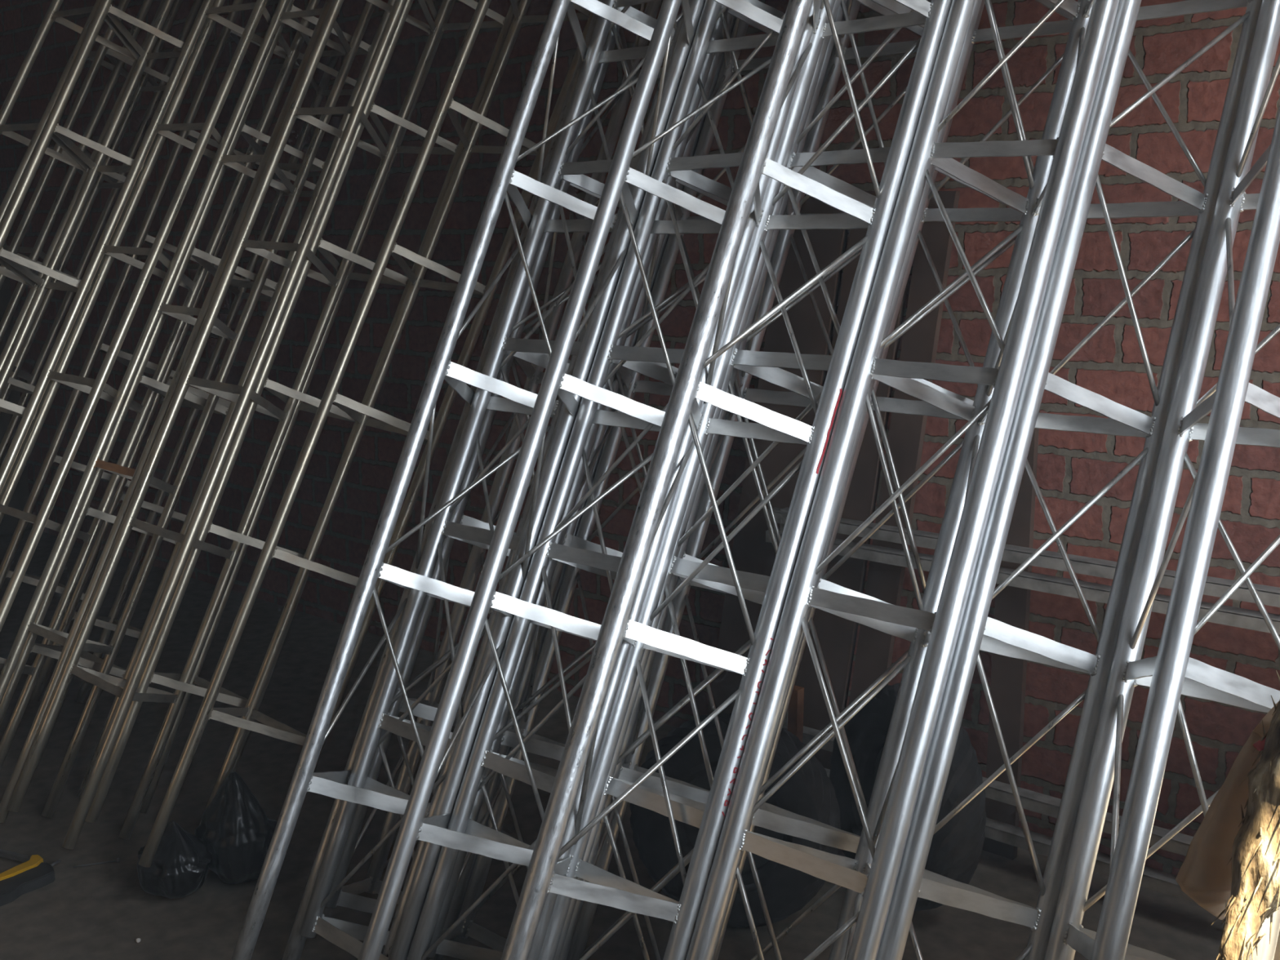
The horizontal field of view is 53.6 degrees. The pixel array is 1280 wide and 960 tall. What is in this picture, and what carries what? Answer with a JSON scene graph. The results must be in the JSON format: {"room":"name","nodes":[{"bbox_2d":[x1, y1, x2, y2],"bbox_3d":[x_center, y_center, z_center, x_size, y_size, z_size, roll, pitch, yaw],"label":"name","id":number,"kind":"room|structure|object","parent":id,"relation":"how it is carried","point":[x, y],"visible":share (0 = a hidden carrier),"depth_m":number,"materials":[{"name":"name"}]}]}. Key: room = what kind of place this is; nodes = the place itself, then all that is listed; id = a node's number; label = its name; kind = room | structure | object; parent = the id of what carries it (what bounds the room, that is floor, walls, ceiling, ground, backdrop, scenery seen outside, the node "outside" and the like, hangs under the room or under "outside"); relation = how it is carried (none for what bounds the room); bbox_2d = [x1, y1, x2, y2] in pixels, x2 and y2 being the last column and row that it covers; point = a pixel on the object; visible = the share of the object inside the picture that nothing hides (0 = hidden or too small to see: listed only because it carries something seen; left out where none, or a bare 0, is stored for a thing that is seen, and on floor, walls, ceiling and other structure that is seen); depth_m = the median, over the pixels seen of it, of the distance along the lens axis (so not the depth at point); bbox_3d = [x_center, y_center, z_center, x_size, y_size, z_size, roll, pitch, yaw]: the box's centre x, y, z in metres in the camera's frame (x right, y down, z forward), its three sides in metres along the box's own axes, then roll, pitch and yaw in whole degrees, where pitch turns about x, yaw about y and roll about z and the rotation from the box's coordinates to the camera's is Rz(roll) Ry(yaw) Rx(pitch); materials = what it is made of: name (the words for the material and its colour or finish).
{"room":"storage warehouse","nodes":[
{"label":"storage warehouse","id":0,"kind":"room"},
{"bbox_2d":[0,176,32,534],"bbox_3d":[-4.969,-1.145,4.365,0.200,3.600,5.730,9,14,39],"label":"wall","id":1,"kind":"structure","parent":0,"point":[8,524],"depth_m":6.50,"materials":[{"name":"paint"}]},
{"bbox_2d":[0,528,1223,959],"bbox_3d":[-1.556,1.212,1.905,9.100,0.120,5.730,9,14,39],"label":"floor","id":2,"kind":"structure","parent":0,"point":[95,912],"depth_m":3.18,"materials":[{"name":"concrete"}]},
{"bbox_2d":[0,848,61,906],"bbox_3d":[-1.518,0.919,3.040,0.228,0.033,0.438,-7,13,-31],"label":"hacksaw","id":3,"kind":"object","parent":2,"relation":"on","point":[33,873],"visible":1,"depth_m":2.96,"materials":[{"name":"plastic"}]},
{"bbox_2d":[0,0,164,372],"bbox_3d":[-1.771,-0.840,3.712,0.297,3.241,1.944,9,14,40],"label":"scaffolding","id":4,"kind":"object","parent":2,"relation":"on","point":[53,14],"visible":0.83,"depth_m":3.75,"materials":[{"name":"silver metal"}]},
{"bbox_2d":[0,0,182,496],"bbox_3d":[-1.985,-0.771,4.281,0.297,2.893,1.716,9,14,41],"label":"scaffolding","id":5,"kind":"object","parent":2,"relation":"on","point":[12,384],"visible":0.46,"depth_m":4.35,"materials":[{"name":"silver metal"}]},
{"bbox_2d":[74,857,119,867],"bbox_3d":[-1.314,0.928,3.069,0.103,0.011,0.012,-4,11,-18],"label":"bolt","id":6,"kind":"object","parent":2,"relation":"on","point":[117,860],"visible":1,"depth_m":3.07,"materials":[{"name":"metal"}]},
{"bbox_2d":[0,0,203,465],"bbox_3d":[-2.090,-0.714,4.433,0.297,2.726,1.627,9,14,41],"label":"scaffolding","id":7,"kind":"object","parent":2,"relation":"on","point":[36,251],"visible":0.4,"depth_m":4.46,"materials":[{"name":"silver metal"}]},
{"bbox_2d":[0,0,225,523],"bbox_3d":[-1.639,-0.837,3.643,0.296,3.260,1.912,9,14,40],"label":"scaffolding","id":8,"kind":"object","parent":2,"relation":"on","point":[105,7],"visible":0.99,"depth_m":3.64,"materials":[{"name":"silver metal"}]},
{"bbox_2d":[0,0,319,769],"bbox_3d":[-1.303,-0.749,3.625,0.297,3.094,1.826,9,14,40],"label":"scaffolding","id":9,"kind":"object","parent":2,"relation":"on","point":[154,254],"visible":0.95,"depth_m":3.53,"materials":[{"name":"silver metal"}]},
{"bbox_2d":[0,0,326,599],"bbox_3d":[-1.649,-0.547,4.227,0.296,2.473,1.439,10,15,43],"label":"scaffolding","id":10,"kind":"object","parent":2,"relation":"on","point":[51,456],"visible":0.31,"depth_m":4.13,"materials":[{"name":"silver metal"}]},
{"bbox_2d":[137,820,212,898],"bbox_3d":[-1.081,0.867,2.919,0.210,0.181,0.154,9,14,39],"label":"bag","id":11,"kind":"object","parent":2,"relation":"on","point":[179,868],"visible":0.87,"depth_m":2.87,"materials":[{"name":"black plastic"}]},
{"bbox_2d":[0,0,375,822],"bbox_3d":[-1.086,-0.695,3.515,0.248,3.028,1.728,10,14,41],"label":"scaffolding","id":12,"kind":"object","parent":2,"relation":"on","point":[28,625],"visible":0.79,"depth_m":3.41,"materials":[{"name":"silver metal"}]},
{"bbox_2d":[29,22,356,702],"bbox_3d":[-1.403,-0.406,4.125,0.296,2.235,1.318,10,15,43],"label":"scaffolding","id":13,"kind":"object","parent":2,"relation":"on","point":[109,623],"visible":0.38,"depth_m":4.15,"materials":[{"name":"silver metal"}]},
{"bbox_2d":[0,0,395,798],"bbox_3d":[-1.193,-0.662,3.672,0.296,2.906,1.659,10,15,43],"label":"scaffolding","id":14,"kind":"object","parent":2,"relation":"on","point":[86,660],"visible":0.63,"depth_m":3.57,"materials":[{"name":"silver metal"}]},
{"bbox_2d":[6,0,453,849],"bbox_3d":[-0.852,-0.640,3.343,0.296,2.984,1.705,10,15,43],"label":"scaffolding","id":15,"kind":"object","parent":2,"relation":"on","point":[107,682],"visible":1,"depth_m":3.23,"materials":[{"name":"silver metal"}]},
{"bbox_2d":[195,771,277,884],"bbox_3d":[-0.945,0.810,2.980,0.197,0.269,0.165,9,14,39],"label":"bag","id":16,"kind":"object","parent":2,"relation":"on","point":[234,827],"visible":0.93,"depth_m":2.92,"materials":[{"name":"black plastic"}]},
{"bbox_2d":[84,0,520,823],"bbox_3d":[-0.774,-0.588,3.365,1.617,2.874,0.295,-10,15,-44],"label":"scaffolding","id":17,"kind":"object","parent":2,"relation":"on","point":[171,680],"visible":0.69,"depth_m":3.29,"materials":[{"name":"silver metal"}]},
{"bbox_2d":[137,0,593,867],"bbox_3d":[-0.535,-0.550,3.150,1.654,2.880,0.295,-10,15,-43],"label":"scaffolding","id":18,"kind":"object","parent":2,"relation":"on","point":[274,728],"visible":0.78,"depth_m":3.08,"materials":[{"name":"silver metal"}]},
{"bbox_2d":[231,0,689,959],"bbox_3d":[-0.181,-0.680,2.682,0.305,3.309,1.795,9,14,40],"label":"scaffolding","id":19,"kind":"object","parent":2,"relation":"on","point":[375,794],"visible":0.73,"depth_m":2.55,"materials":[{"name":"silver metal"}]},
{"bbox_2d":[298,0,733,959],"bbox_3d":[-0.071,-0.469,2.799,0.305,2.851,1.575,9,14,40],"label":"scaffolding","id":20,"kind":"object","parent":2,"relation":"on","point":[344,935],"visible":0.6,"depth_m":2.64,"materials":[{"name":"silver metal"}]},
{"bbox_2d":[324,0,736,921],"bbox_3d":[-0.193,-0.384,2.986,0.304,2.613,1.473,9,14,39],"label":"scaffolding","id":21,"kind":"object","parent":2,"relation":"on","point":[425,711],"visible":0.32,"depth_m":2.94,"materials":[{"name":"silver metal"}]},
{"bbox_2d":[357,0,782,959],"bbox_3d":[0.058,-0.646,2.500,0.305,3.309,1.796,9,14,40],"label":"scaffolding","id":22,"kind":"object","parent":2,"relation":"on","point":[478,838],"visible":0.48,"depth_m":2.34,"materials":[{"name":"silver metal"}]},
{"bbox_2d":[427,4,775,959],"bbox_3d":[0.041,-0.332,2.802,0.304,2.580,1.464,9,14,39],"label":"scaffolding","id":23,"kind":"object","parent":2,"relation":"on","point":[538,744],"visible":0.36,"depth_m":2.77,"materials":[{"name":"silver metal"}]},
{"bbox_2d":[406,0,822,959],"bbox_3d":[0.161,-0.432,2.609,0.304,2.848,1.574,9,14,40],"label":"scaffolding","id":24,"kind":"object","parent":2,"relation":"on","point":[637,359],"visible":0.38,"depth_m":2.48,"materials":[{"name":"silver metal"}]},
{"bbox_2d":[500,0,952,959],"bbox_3d":[0.294,-0.612,2.310,0.311,3.313,1.800,9,14,40],"label":"scaffolding","id":25,"kind":"object","parent":2,"relation":"on","point":[544,875],"visible":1,"depth_m":2.19,"materials":[{"name":"silver metal"}]},
{"bbox_2d":[629,711,840,928],"bbox_3d":[0.205,0.744,2.782,0.468,0.469,0.155,4,12,22],"label":"tyre","id":26,"kind":"object","parent":2,"relation":"on","point":[809,793],"visible":0.42,"depth_m":2.73,"materials":[{"name":"rubber"}]},
{"bbox_2d":[554,0,924,959],"bbox_3d":[0.381,-0.338,2.478,0.310,2.713,1.518,9,14,40],"label":"scaffolding","id":27,"kind":"object","parent":2,"relation":"on","point":[753,586],"visible":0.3,"depth_m":2.38,"materials":[{"name":"silver metal"}]},
{"bbox_2d":[559,0,931,959],"bbox_3d":[0.276,-0.286,2.613,0.306,2.560,1.462,9,14,39],"label":"scaffolding","id":28,"kind":"object","parent":2,"relation":"on","point":[655,668],"visible":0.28,"depth_m":2.64,"materials":[{"name":"silver metal"}]},
{"bbox_2d":[706,194,848,715],"bbox_3d":[0.362,0.033,3.474,0.378,1.612,0.132,9,14,39],"label":"wooden board","id":29,"kind":"object","parent":2,"relation":"on","point":[751,553],"visible":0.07,"depth_m":3.42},
{"bbox_2d":[787,685,804,742],"bbox_3d":[0.400,0.709,3.276,0.028,0.360,0.030,9,14,39],"label":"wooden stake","id":30,"kind":"object","parent":2,"relation":"on","point":[795,708],"visible":0.29,"depth_m":3.25,"materials":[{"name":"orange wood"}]},
{"bbox_2d":[794,191,909,769],"bbox_3d":[0.526,0.061,3.340,0.334,1.607,0.132,9,14,39],"label":"wooden board","id":31,"kind":"object","parent":2,"relation":"on","point":[837,635],"visible":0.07,"depth_m":3.33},
{"bbox_2d":[711,0,1073,959],"bbox_3d":[0.516,-0.258,2.434,0.307,2.572,1.430,9,14,41],"label":"scaffolding","id":32,"kind":"object","parent":2,"relation":"on","point":[769,816],"visible":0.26,"depth_m":2.42,"materials":[{"name":"silver metal"}]},
{"bbox_2d":[685,0,1119,959],"bbox_3d":[0.616,-0.318,2.268,0.312,2.750,1.538,9,14,40],"label":"scaffolding","id":33,"kind":"object","parent":2,"relation":"on","point":[932,630],"visible":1,"depth_m":2.15,"materials":[{"name":"silver metal"}]},
{"bbox_2d":[848,191,959,704],"bbox_3d":[0.649,0.083,3.236,0.253,1.602,0.078,0,11,1],"label":"wooden board","id":34,"kind":"object","parent":2,"relation":"on","point":[874,651],"visible":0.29,"depth_m":3.19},
{"bbox_2d":[829,683,986,911],"bbox_3d":[0.594,0.712,2.869,0.168,0.499,0.498,-3,11,-18],"label":"tyre","id":35,"kind":"object","parent":2,"relation":"on","point":[956,848],"visible":0.3,"depth_m":2.70,"materials":[{"name":"rubber"}]},
{"bbox_2d":[982,408,1039,859],"bbox_3d":[0.901,0.368,3.079,0.082,1.100,0.175,3,11,15],"label":"wooden board","id":36,"kind":"object","parent":2,"relation":"on","point":[1012,604],"visible":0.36,"depth_m":3.07,"materials":[{"name":"brown wood"}]},
{"bbox_2d":[765,506,1279,903],"bbox_3d":[1.124,0.584,2.751,2.035,0.800,0.046,9,14,39],"label":"rack","id":37,"kind":"object","parent":2,"relation":"on","point":[1154,879],"visible":0.38,"depth_m":2.85,"materials":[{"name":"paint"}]},
{"bbox_2d":[875,0,1262,959],"bbox_3d":[0.759,-0.253,2.189,0.312,2.652,1.491,9,14,39],"label":"scaffolding","id":38,"kind":"object","parent":2,"relation":"on","point":[978,631],"visible":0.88,"depth_m":2.10,"materials":[{"name":"silver metal"}]},
{"bbox_2d":[1044,0,1279,959],"bbox_3d":[0.984,-0.257,1.978,0.312,2.738,1.521,9,14,39],"label":"scaffolding","id":39,"kind":"object","parent":2,"relation":"on","point":[1172,673],"visible":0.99,"depth_m":1.93,"materials":[{"name":"silver metal"}]},
{"bbox_2d":[1211,670,1279,959],"bbox_3d":[0.737,0.711,1.513,0.192,1.012,0.104,-8,13,-36],"label":"log","id":40,"kind":"object","parent":2,"relation":"on","point":[1255,896],"visible":1,"depth_m":1.44,"materials":[{"name":"beige wood"}]},
{"bbox_2d":[1175,702,1278,919],"bbox_3d":[0.737,0.380,1.532,0.177,0.297,0.052,-4,11,-20],"label":"sack","id":41,"kind":"object","parent":40,"relation":"hanging from","point":[1204,875],"visible":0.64,"depth_m":1.52,"materials":[{"name":"brown fabric"}]},
{"bbox_2d":[1253,737,1266,751],"bbox_3d":[0.759,0.285,1.480,0.084,0.062,0.025,-2,11,-8],"label":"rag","id":42,"kind":"object","parent":40,"relation":"attached to","point":[1260,745],"visible":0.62,"depth_m":1.48,"materials":[{"name":"fabric"}]},
{"bbox_2d":[1273,929,1279,959],"bbox_3d":[1.282,0.854,2.237,0.352,0.460,0.316,9,14,39],"label":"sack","id":43,"kind":"object","parent":2,"relation":"on","point":[1277,956],"visible":0.03,"depth_m":2.21,"materials":[{"name":"fabric"}]},
{"bbox_2d":[0,0,1279,875],"bbox_3d":[0.295,-0.997,3.581,8.900,3.600,0.200,9,14,39],"label":"wall","id":44,"kind":"structure","parent":0,"point":[1073,468],"depth_m":3.82,"materials":[{"name":"red brick"}]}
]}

